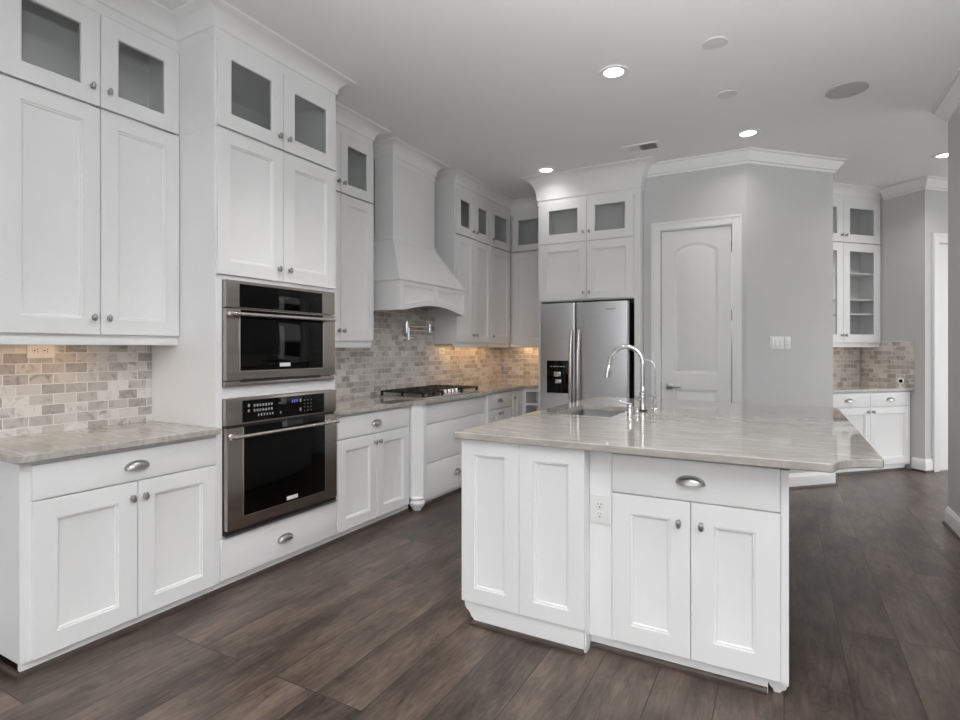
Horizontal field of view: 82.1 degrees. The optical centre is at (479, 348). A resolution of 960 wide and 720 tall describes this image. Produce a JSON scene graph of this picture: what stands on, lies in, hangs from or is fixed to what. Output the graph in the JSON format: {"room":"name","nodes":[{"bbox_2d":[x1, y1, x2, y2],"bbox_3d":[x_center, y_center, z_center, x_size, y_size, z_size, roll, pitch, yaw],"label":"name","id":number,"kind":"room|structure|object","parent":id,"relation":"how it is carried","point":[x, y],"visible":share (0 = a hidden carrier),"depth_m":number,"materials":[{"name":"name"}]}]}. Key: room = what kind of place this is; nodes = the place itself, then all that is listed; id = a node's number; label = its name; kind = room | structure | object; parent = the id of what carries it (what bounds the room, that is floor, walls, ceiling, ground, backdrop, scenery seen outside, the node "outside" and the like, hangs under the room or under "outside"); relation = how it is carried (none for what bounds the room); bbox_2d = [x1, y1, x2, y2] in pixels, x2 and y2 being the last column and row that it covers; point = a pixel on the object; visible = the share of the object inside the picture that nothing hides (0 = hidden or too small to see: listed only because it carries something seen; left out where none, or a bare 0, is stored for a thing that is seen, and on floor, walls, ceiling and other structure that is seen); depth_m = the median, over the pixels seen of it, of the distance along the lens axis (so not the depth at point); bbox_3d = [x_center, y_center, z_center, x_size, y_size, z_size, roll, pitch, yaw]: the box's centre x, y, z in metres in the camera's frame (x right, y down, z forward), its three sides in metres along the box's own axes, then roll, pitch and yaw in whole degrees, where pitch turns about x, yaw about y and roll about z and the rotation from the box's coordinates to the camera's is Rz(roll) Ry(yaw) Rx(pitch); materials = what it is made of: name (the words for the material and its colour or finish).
{"room":"kitchen","nodes":[
{"label":"kitchen","id":0,"kind":"room"},
{"bbox_2d":[0,155,500,347],"bbox_3d":[-1.314,-0.255,4.493,0.120,3.150,12.600,0,0,29],"label":"wall","id":1,"kind":"structure","parent":0,"point":[373,204],"depth_m":5.00,"materials":[{"name":"grey paint"}]},
{"bbox_2d":[0,345,151,437],"bbox_3d":[-2.139,0.200,2.861,0.010,0.440,0.861,0,0,29],"label":"tile backsplash","id":2,"kind":"structure","parent":1,"relation":"attached to","point":[83,386],"depth_m":2.88,"materials":[{"name":"tile"}]},
{"bbox_2d":[27,345,54,357],"bbox_3d":[-2.188,0.008,2.750,0.010,0.075,0.118,0,0,29],"label":"outlet","id":3,"kind":"object","parent":2,"relation":"attached to","point":[33,351],"visible":0.92,"depth_m":2.75,"materials":[{"name":"white plastic"}]},
{"bbox_2d":[32,347,40,353],"bbox_3d":[-2.196,0.008,2.731,0.004,0.033,0.033,0,0,29],"label":"receptacle","id":4,"kind":"object","parent":3,"relation":"attached to","point":[35,350],"depth_m":2.73,"materials":[{"name":"white plastic"}]},
{"bbox_2d":[42,347,49,353],"bbox_3d":[-2.175,0.008,2.767,0.004,0.033,0.033,0,0,29],"label":"receptacle","id":5,"kind":"object","parent":3,"relation":"attached to","point":[45,350],"depth_m":2.76,"materials":[{"name":"white plastic"}]},
{"bbox_2d":[0,0,178,344],"bbox_3d":[-1.983,-0.924,2.775,0.364,1.809,0.861,0,0,29],"label":"upper cabinet","id":6,"kind":"object","parent":1,"relation":"attached to","point":[89,89],"visible":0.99,"depth_m":2.73,"materials":[{"name":"white paint"}]},
{"bbox_2d":[335,101,389,347],"bbox_3d":[-1.125,-0.919,4.330,0.364,1.819,0.878,0,0,29],"label":"upper cabinet","id":7,"kind":"object","parent":1,"relation":"attached to","point":[356,134],"visible":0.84,"depth_m":4.38,"materials":[{"name":"white paint"}]},
{"bbox_2d":[335,308,500,399],"bbox_3d":[-0.610,-0.003,5.634,0.010,0.845,3.657,0,0,29],"label":"tile backsplash","id":8,"kind":"structure","parent":1,"relation":"attached to","point":[391,362],"depth_m":5.38,"materials":[{"name":"tile"}]},
{"bbox_2d":[403,321,430,340],"bbox_3d":[-0.624,-0.170,5.486,0.108,0.192,0.481,0,0,29],"label":"pot filler","id":9,"kind":"object","parent":8,"relation":"attached to","point":[407,330],"visible":1,"depth_m":5.38,"materials":[{"name":"silver metal"}]},
{"bbox_2d":[439,347,444,353],"bbox_3d":[-0.412,0.020,5.971,0.010,0.075,0.118,0,0,29],"label":"outlet","id":10,"kind":"object","parent":8,"relation":"attached to","point":[441,349],"visible":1,"depth_m":5.97,"materials":[{"name":"white plastic"}]},
{"bbox_2d":[372,137,467,316],"bbox_3d":[-0.590,-1.079,5.173,0.464,1.499,1.126,0,0,29],"label":"range hood","id":11,"kind":"object","parent":1,"relation":"attached to","point":[408,272],"visible":0.97,"depth_m":4.98,"materials":[{"name":"white paint"}]},
{"bbox_2d":[434,169,497,346],"bbox_3d":[-0.170,-0.924,6.063,0.364,1.809,0.889,0,0,29],"label":"upper cabinet","id":12,"kind":"object","parent":1,"relation":"attached to","point":[462,207],"visible":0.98,"depth_m":5.93,"materials":[{"name":"white paint"}]},
{"bbox_2d":[490,191,513,346],"bbox_3d":[0.178,-0.924,6.693,0.364,1.809,0.546,0,0,29],"label":"upper cabinet","id":13,"kind":"object","parent":1,"relation":"attached to","point":[500,203],"visible":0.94,"depth_m":6.65,"materials":[{"name":"white paint"}]},
{"bbox_2d":[0,468,959,719],"bbox_3d":[3.045,1.370,4.259,7.980,0.100,11.600,0,0,29],"label":"floor","id":14,"kind":"structure","parent":0,"point":[372,623],"depth_m":2.43,"materials":[{"name":"brown wood"}]},
{"bbox_2d":[0,435,215,679],"bbox_3d":[-1.869,0.887,2.706,0.630,0.866,0.871,0,0,29],"label":"base cabinet","id":15,"kind":"object","parent":14,"relation":"on","point":[96,549],"visible":1,"depth_m":2.45,"materials":[{"name":"white paint"}]},
{"bbox_2d":[0,421,220,463],"bbox_3d":[-1.871,0.436,2.696,0.636,0.033,0.891,0,0,29],"label":"countertop","id":16,"kind":"structure","parent":15,"relation":"on","point":[22,449],"depth_m":2.56,"materials":[{"name":"grey stone"}]},
{"bbox_2d":[151,0,356,594],"bbox_3d":[-1.415,-0.255,3.471,0.686,3.149,1.112,0,0,29],"label":"tall cabinet","id":17,"kind":"object","parent":14,"relation":"on","point":[257,135],"visible":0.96,"depth_m":3.14,"materials":[{"name":"white paint"}]},
{"bbox_2d":[222,279,335,386],"bbox_3d":[-1.361,-0.087,3.437,0.539,0.582,0.836,0,0,29],"label":"microwave","id":18,"kind":"object","parent":17,"relation":"in","point":[271,334],"visible":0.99,"depth_m":3.26,"materials":[{"name":"metal"}]},
{"bbox_2d":[222,390,339,537],"bbox_3d":[-1.376,0.648,3.457,0.594,0.748,0.848,0,0,29],"label":"wall oven","id":19,"kind":"object","parent":17,"relation":"in","point":[279,451],"visible":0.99,"depth_m":3.26,"materials":[{"name":"metal"}]},
{"bbox_2d":[333,406,409,542],"bbox_3d":[-1.015,0.887,4.253,0.630,0.866,0.851,0,0,29],"label":"base cabinet","id":20,"kind":"object","parent":14,"relation":"on","point":[372,446],"visible":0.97,"depth_m":4.06,"materials":[{"name":"white paint"}]},
{"bbox_2d":[409,395,489,510],"bbox_3d":[-0.475,0.887,5.175,0.686,0.866,1.303,0,0,29],"label":"base cabinet","id":21,"kind":"object","parent":14,"relation":"on","point":[435,456],"visible":0.54,"depth_m":4.76,"materials":[{"name":"white paint"}]},
{"bbox_2d":[335,381,537,415],"bbox_3d":[-0.201,0.436,5.414,0.936,0.033,3.667,0,0,29],"label":"countertop","id":22,"kind":"structure","parent":21,"relation":"on","point":[347,406],"depth_m":4.59,"materials":[{"name":"grey stone"}]},
{"bbox_2d":[378,385,479,398],"bbox_3d":[-0.449,0.391,5.135,0.500,0.059,0.950,0,0,29],"label":"cooktop","id":23,"kind":"object","parent":22,"relation":"in","point":[432,391],"visible":1,"depth_m":4.95,"materials":[{"name":"metal"}]},
{"bbox_2d":[378,390,479,398],"bbox_3d":[-0.449,0.414,5.135,0.500,0.012,0.950,0,0,29],"label":"grate","id":24,"kind":"object","parent":23,"relation":"on","point":[452,392],"depth_m":4.85,"materials":[{"name":"metal"}]},
{"bbox_2d":[490,390,511,422],"bbox_3d":[-0.036,0.887,6.030,0.630,0.866,0.634,0,0,29],"label":"base cabinet","id":25,"kind":"object","parent":14,"relation":"on","point":[500,402],"visible":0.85,"depth_m":5.90,"materials":[{"name":"white paint"}]},
{"bbox_2d":[511,389,521,416],"bbox_3d":[0.190,0.887,6.439,0.630,0.866,0.296,0,0,29],"label":"base cabinet","id":26,"kind":"object","parent":14,"relation":"on","point":[517,393],"visible":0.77,"depth_m":6.28,"materials":[{"name":"white paint"}]},
{"bbox_2d":[462,439,590,656],"bbox_3d":[0.653,0.875,3.376,0.613,0.889,1.976,0,0,29],"label":"base cabinet","id":27,"kind":"object","parent":14,"relation":"on","point":[526,508],"visible":0.72,"depth_m":2.49,"materials":[{"name":"white paint"}]},
{"bbox_2d":[522,388,537,414],"bbox_3d":[0.787,0.860,6.607,0.351,0.811,0.570,0,0,29],"label":"open shelf","id":28,"kind":"object","parent":14,"relation":"on","point":[529,395],"visible":0.11,"depth_m":6.44,"materials":[{"name":"white paint"}]},
{"bbox_2d":[541,300,633,409],"bbox_3d":[1.229,0.415,5.942,0.923,1.809,0.936,0,0,29],"label":"refrigerator","id":29,"kind":"object","parent":14,"relation":"on","point":[578,339],"visible":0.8,"depth_m":5.58,"materials":[{"name":"silver metal"}]},
{"bbox_2d":[520,156,655,410],"bbox_3d":[1.301,-0.255,6.043,1.371,3.149,1.115,0,0,29],"label":"refrigerator surround","id":30,"kind":"object","parent":14,"relation":"on","point":[590,218],"visible":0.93,"depth_m":5.67,"materials":[{"name":"white paint"}]},
{"bbox_2d":[590,451,789,694],"bbox_3d":[1.271,0.875,3.062,0.771,0.889,1.930,0,0,29],"label":"base cabinet","id":31,"kind":"object","parent":14,"relation":"on","point":[689,568],"visible":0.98,"depth_m":2.22,"materials":[{"name":"white paint"}]},
{"bbox_2d":[591,494,608,524],"bbox_3d":[0.523,0.700,2.405,0.080,0.124,0.010,0,0,29],"label":"outlet","id":32,"kind":"object","parent":31,"relation":"attached to","point":[599,503],"visible":1,"depth_m":2.40,"materials":[{"name":"white plastic"}]},
{"bbox_2d":[596,501,603,508],"bbox_3d":[0.522,0.679,2.402,0.033,0.033,0.004,0,0,29],"label":"receptacle","id":33,"kind":"object","parent":32,"relation":"attached to","point":[599,504],"depth_m":2.40,"materials":[{"name":"white plastic"}]},
{"bbox_2d":[596,511,603,517],"bbox_3d":[0.522,0.721,2.402,0.033,0.033,0.004,0,0,29],"label":"receptacle","id":34,"kind":"object","parent":32,"relation":"attached to","point":[599,514],"depth_m":2.40,"materials":[{"name":"white plastic"}]},
{"bbox_2d":[454,397,883,472],"bbox_3d":[1.164,0.414,3.222,1.712,0.032,2.243,0,0,29],"label":"countertop","id":35,"kind":"structure","parent":31,"relation":"on","point":[795,437],"depth_m":2.60,"materials":[{"name":"grey stone"}]},
{"bbox_2d":[567,409,622,416],"bbox_3d":[0.750,0.529,3.577,0.450,0.192,0.690,0,0,29],"label":"sink","id":36,"kind":"object","parent":35,"relation":"in","point":[601,413],"visible":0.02,"depth_m":3.88,"materials":[{"name":"metal"}]},
{"bbox_2d":[604,344,646,410],"bbox_3d":[0.942,0.184,3.586,0.281,0.428,0.073,0,0,29],"label":"kitchen faucet","id":37,"kind":"object","parent":35,"relation":"on","point":[642,398],"visible":1,"depth_m":3.54,"materials":[{"name":"silver metal"}]},
{"bbox_2d":[619,401,632,416],"bbox_3d":[0.865,0.351,3.262,0.084,0.094,0.039,0,0,29],"label":"soap dispenser","id":38,"kind":"object","parent":35,"relation":"on","point":[629,405],"visible":1,"depth_m":3.24,"materials":[{"name":"silver metal"}]},
{"bbox_2d":[634,407,639,414],"bbox_3d":[0.957,0.377,3.355,0.038,0.043,0.038,0,0,29],"label":"switch","id":39,"kind":"object","parent":35,"relation":"on","point":[637,408],"visible":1,"depth_m":3.34,"materials":[{"name":"silver metal"}]},
{"bbox_2d":[645,359,657,409],"bbox_3d":[1.117,0.233,3.649,0.117,0.330,0.040,0,0,29],"label":"filter faucet","id":40,"kind":"object","parent":35,"relation":"on","point":[654,401],"visible":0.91,"depth_m":3.63,"materials":[{"name":"silver metal"}]},
{"bbox_2d":[833,391,909,474],"bbox_3d":[3.965,0.887,6.111,1.425,0.866,0.624,0,0,-16],"label":"base cabinet","id":41,"kind":"object","parent":14,"relation":"on","point":[882,418],"visible":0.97,"depth_m":5.93,"materials":[{"name":"white paint"},{"name":"metal"},{"name":"stone"}]},
{"bbox_2d":[833,384,914,392],"bbox_3d":[3.966,0.439,6.108,1.427,0.029,0.625,0,0,-16],"label":"countertop","id":42,"kind":"structure","parent":41,"relation":"on","point":[836,388],"depth_m":5.92,"materials":[{"name":"grey stone"}]},
{"bbox_2d":[896,377,903,387],"bbox_3d":[4.598,0.368,6.041,0.076,0.113,0.064,0,0,13],"label":"security camera","id":43,"kind":"object","parent":42,"relation":"on","point":[899,380],"visible":1,"depth_m":6.02,"materials":[{"name":"white plastic"}]},
{"bbox_2d":[154,0,959,199],"bbox_3d":[2.466,-1.880,3.208,7.980,0.100,14.000,0,0,29],"label":"ceiling","id":44,"kind":"structure","parent":0,"point":[497,92],"depth_m":3.65,"materials":[{"name":"paint"}]},
{"bbox_2d":[537,167,554,172],"bbox_3d":[0.674,-1.826,5.635,0.192,0.006,0.192,0,0,29],"label":"recessed light","id":45,"kind":"object","parent":44,"relation":"in","point":[542,169],"visible":1,"depth_m":5.63,"materials":[{"name":"white paint"}]},
{"bbox_2d":[599,64,628,79],"bbox_3d":[0.883,-1.826,3.641,0.192,0.006,0.192,0,0,29],"label":"recessed light","id":46,"kind":"object","parent":44,"relation":"in","point":[610,72],"visible":1,"depth_m":3.63,"materials":[{"name":"white paint"}]},
{"bbox_2d":[623,140,662,153],"bbox_3d":[1.476,-1.826,4.996,0.310,0.008,0.200,0,0,29],"label":"ceiling vent","id":47,"kind":"object","parent":44,"relation":"in","point":[648,146],"visible":1,"depth_m":4.99,"materials":[{"name":"white metal"}]},
{"bbox_2d":[702,36,727,49],"bbox_3d":[1.406,-1.826,3.298,0.144,0.006,0.144,0,0,29],"label":"ceiling plate","id":48,"kind":"object","parent":44,"relation":"attached to","point":[714,43],"visible":1,"depth_m":3.29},
{"bbox_2d":[717,90,736,98],"bbox_3d":[1.773,-1.826,3.957,0.136,0.006,0.136,0,0,29],"label":"ceiling plate","id":49,"kind":"object","parent":44,"relation":"attached to","point":[726,94],"visible":1,"depth_m":3.95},
{"bbox_2d":[736,129,760,137],"bbox_3d":[2.271,-1.826,4.674,0.192,0.006,0.192,0,0,29],"label":"recessed light","id":50,"kind":"object","parent":44,"relation":"in","point":[747,133],"visible":1,"depth_m":4.67,"materials":[{"name":"white paint"}]},
{"bbox_2d":[825,81,868,98],"bbox_3d":[2.592,-1.826,3.897,0.260,0.006,0.260,0,0,29],"label":"ceiling speaker","id":51,"kind":"object","parent":44,"relation":"attached to","point":[849,89],"visible":1,"depth_m":3.89},
{"bbox_2d":[932,152,947,158],"bbox_3d":[4.385,-1.826,5.199,0.192,0.006,0.192,0,0,29],"label":"recessed light","id":52,"kind":"object","parent":44,"relation":"in","point":[944,154],"visible":0.56,"depth_m":5.22,"materials":[{"name":"white paint"}]},
{"bbox_2d":[643,164,746,402],"bbox_3d":[2.282,-0.255,5.730,0.936,3.150,0.960,0,0,29],"label":"wall","id":53,"kind":"structure","parent":0,"point":[721,191],"depth_m":5.32,"materials":[{"name":"grey paint"}]},
{"bbox_2d":[651,214,741,402],"bbox_3d":[2.085,0.036,5.330,0.817,2.568,0.156,0,0,29],"label":"door","id":54,"kind":"structure","parent":53,"relation":"in","point":[696,264],"depth_m":5.30,"materials":[{"name":"white paint"}]},
{"bbox_2d":[747,164,832,473],"bbox_3d":[2.934,-0.255,5.273,1.014,3.150,0.100,0,0,-16],"label":"wall","id":55,"kind":"structure","parent":0,"point":[790,211],"depth_m":5.22,"materials":[{"name":"grey paint"}]},
{"bbox_2d":[646,147,847,177],"bbox_3d":[2.566,-1.770,5.398,1.841,0.119,0.727,0,0,-14],"label":"crown molding","id":56,"kind":"structure","parent":55,"relation":"attached to","point":[749,155],"depth_m":5.20,"materials":[{"name":"white paint"}]},
{"bbox_2d":[769,336,783,348],"bbox_3d":[2.784,-0.058,5.173,0.162,0.118,0.009,0,0,-16],"label":"light switch","id":57,"kind":"object","parent":55,"relation":"attached to","point":[774,342],"visible":1,"depth_m":5.17,"materials":[{"name":"white plastic"}]},
{"bbox_2d":[784,337,790,348],"bbox_3d":[2.905,-0.058,5.208,0.070,0.118,0.009,0,0,-16],"label":"light switch","id":58,"kind":"object","parent":55,"relation":"attached to","point":[787,340],"visible":1,"depth_m":5.20,"materials":[{"name":"white plastic"}]},
{"bbox_2d":[789,472,837,488],"bbox_3d":[2.857,1.250,5.500,1.095,0.140,0.638,0,0,-16],"label":"baseboard","id":59,"kind":"structure","parent":55,"relation":"attached to","point":[806,479],"depth_m":5.27,"materials":[{"name":"white paint"}]},
{"bbox_2d":[860,189,947,470],"bbox_3d":[6.098,-0.255,6.700,6.058,3.150,0.884,0,0,-16],"label":"wall","id":60,"kind":"structure","parent":0,"point":[908,222],"depth_m":6.01,"materials":[{"name":"grey paint"}]},
{"bbox_2d":[833,347,859,384],"bbox_3d":[3.876,0.202,6.407,1.399,0.444,0.010,0,0,-16],"label":"tile backsplash","id":61,"kind":"structure","parent":60,"relation":"attached to","point":[846,360],"depth_m":6.54,"materials":[{"name":"tile"}]},
{"bbox_2d":[833,182,883,346],"bbox_3d":[4.068,-0.924,6.287,1.127,1.809,0.344,0,0,-16],"label":"upper cabinet","id":62,"kind":"object","parent":60,"relation":"attached to","point":[856,208],"visible":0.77,"depth_m":6.33,"materials":[{"name":"white paint"}]},
{"bbox_2d":[833,272,872,276],"bbox_3d":[4.052,-0.864,6.343,1.089,0.018,0.210,0,0,-16],"label":"shelf","id":63,"kind":"object","parent":62,"relation":"attached to","point":[866,274],"depth_m":6.37,"materials":[{"name":"white paint"}]},
{"bbox_2d":[833,298,872,302],"bbox_3d":[4.052,-0.564,6.343,1.089,0.018,0.210,0,0,-16],"label":"shelf","id":64,"kind":"object","parent":62,"relation":"attached to","point":[852,300],"depth_m":6.44,"materials":[{"name":"white paint"}]},
{"bbox_2d":[833,313,872,315],"bbox_3d":[4.052,-0.399,6.343,1.089,0.018,0.210,0,0,-16],"label":"shelf","id":65,"kind":"object","parent":62,"relation":"attached to","point":[834,314],"depth_m":6.35,"materials":[{"name":"white paint"}]},
{"bbox_2d":[861,340,913,387],"bbox_3d":[4.648,0.165,6.305,0.010,0.519,0.608,0,0,-16],"label":"tile backsplash","id":66,"kind":"structure","parent":60,"relation":"attached to","point":[882,365],"depth_m":6.28,"materials":[{"name":"tile"}]},
{"bbox_2d":[880,175,947,199],"bbox_3d":[6.716,-1.770,6.658,4.328,0.119,0.528,0,0,-16],"label":"crown molding","id":67,"kind":"structure","parent":60,"relation":"attached to","point":[928,182],"depth_m":5.96,"materials":[{"name":"white paint"}]},
{"bbox_2d":[911,457,934,472],"bbox_3d":[4.789,1.250,5.966,0.132,0.140,0.159,0,0,-17],"label":"baseboard","id":68,"kind":"structure","parent":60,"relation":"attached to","point":[918,464],"depth_m":5.92,"materials":[{"name":"white paint"}]},
{"bbox_2d":[932,233,947,471],"bbox_3d":[5.322,0.037,6.057,0.955,2.565,0.036,0,0,-16],"label":"door","id":69,"kind":"structure","parent":60,"relation":"attached to","point":[939,251],"depth_m":5.94,"materials":[{"name":"white paint"}]},
{"bbox_2d":[948,106,959,516],"bbox_3d":[2.777,-0.255,2.654,0.140,3.150,3.330,0,0,29],"label":"wall","id":70,"kind":"structure","parent":0,"point":[954,122],"depth_m":3.99,"materials":[{"name":"grey paint"}]},
{"bbox_2d":[931,67,959,121],"bbox_3d":[2.760,-1.770,2.712,0.225,0.119,3.415,0,0,29],"label":"crown molding","id":71,"kind":"structure","parent":70,"relation":"attached to","point":[948,103],"depth_m":3.93,"materials":[{"name":"white paint"}]},
{"bbox_2d":[942,506,959,541],"bbox_3d":[2.771,1.250,2.675,0.170,0.140,3.360,0,0,29],"label":"baseboard","id":72,"kind":"structure","parent":70,"relation":"attached to","point":[952,520],"depth_m":3.98,"materials":[{"name":"white paint"}]},
{"bbox_3d":[1.187,-0.255,6.814,2.020,3.150,0.120,0,0,29],"label":"wall","id":73,"kind":"structure","parent":0,"visible":0},
{"bbox_2d":[501,347,537,381],"bbox_3d":[0.687,0.200,7.014,0.926,0.440,0.010,0,0,29],"label":"tile backsplash","id":74,"kind":"structure","parent":73,"relation":"attached to","point":[517,365],"depth_m":7.11,"materials":[{"name":"tile"}]},
{"bbox_2d":[524,348,532,353],"bbox_3d":[0.616,0.020,7.040,0.118,0.075,0.010,0,0,29],"label":"outlet","id":75,"kind":"object","parent":74,"relation":"attached to","point":[526,350],"visible":1,"depth_m":7.04,"materials":[{"name":"white plastic"}]},
{"bbox_2d":[510,197,537,346],"bbox_3d":[0.710,-0.924,6.797,0.676,1.809,0.355,0,0,29],"label":"upper cabinet","id":76,"kind":"object","parent":73,"relation":"attached to","point":[523,212],"visible":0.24,"depth_m":6.81,"materials":[{"name":"white paint"}]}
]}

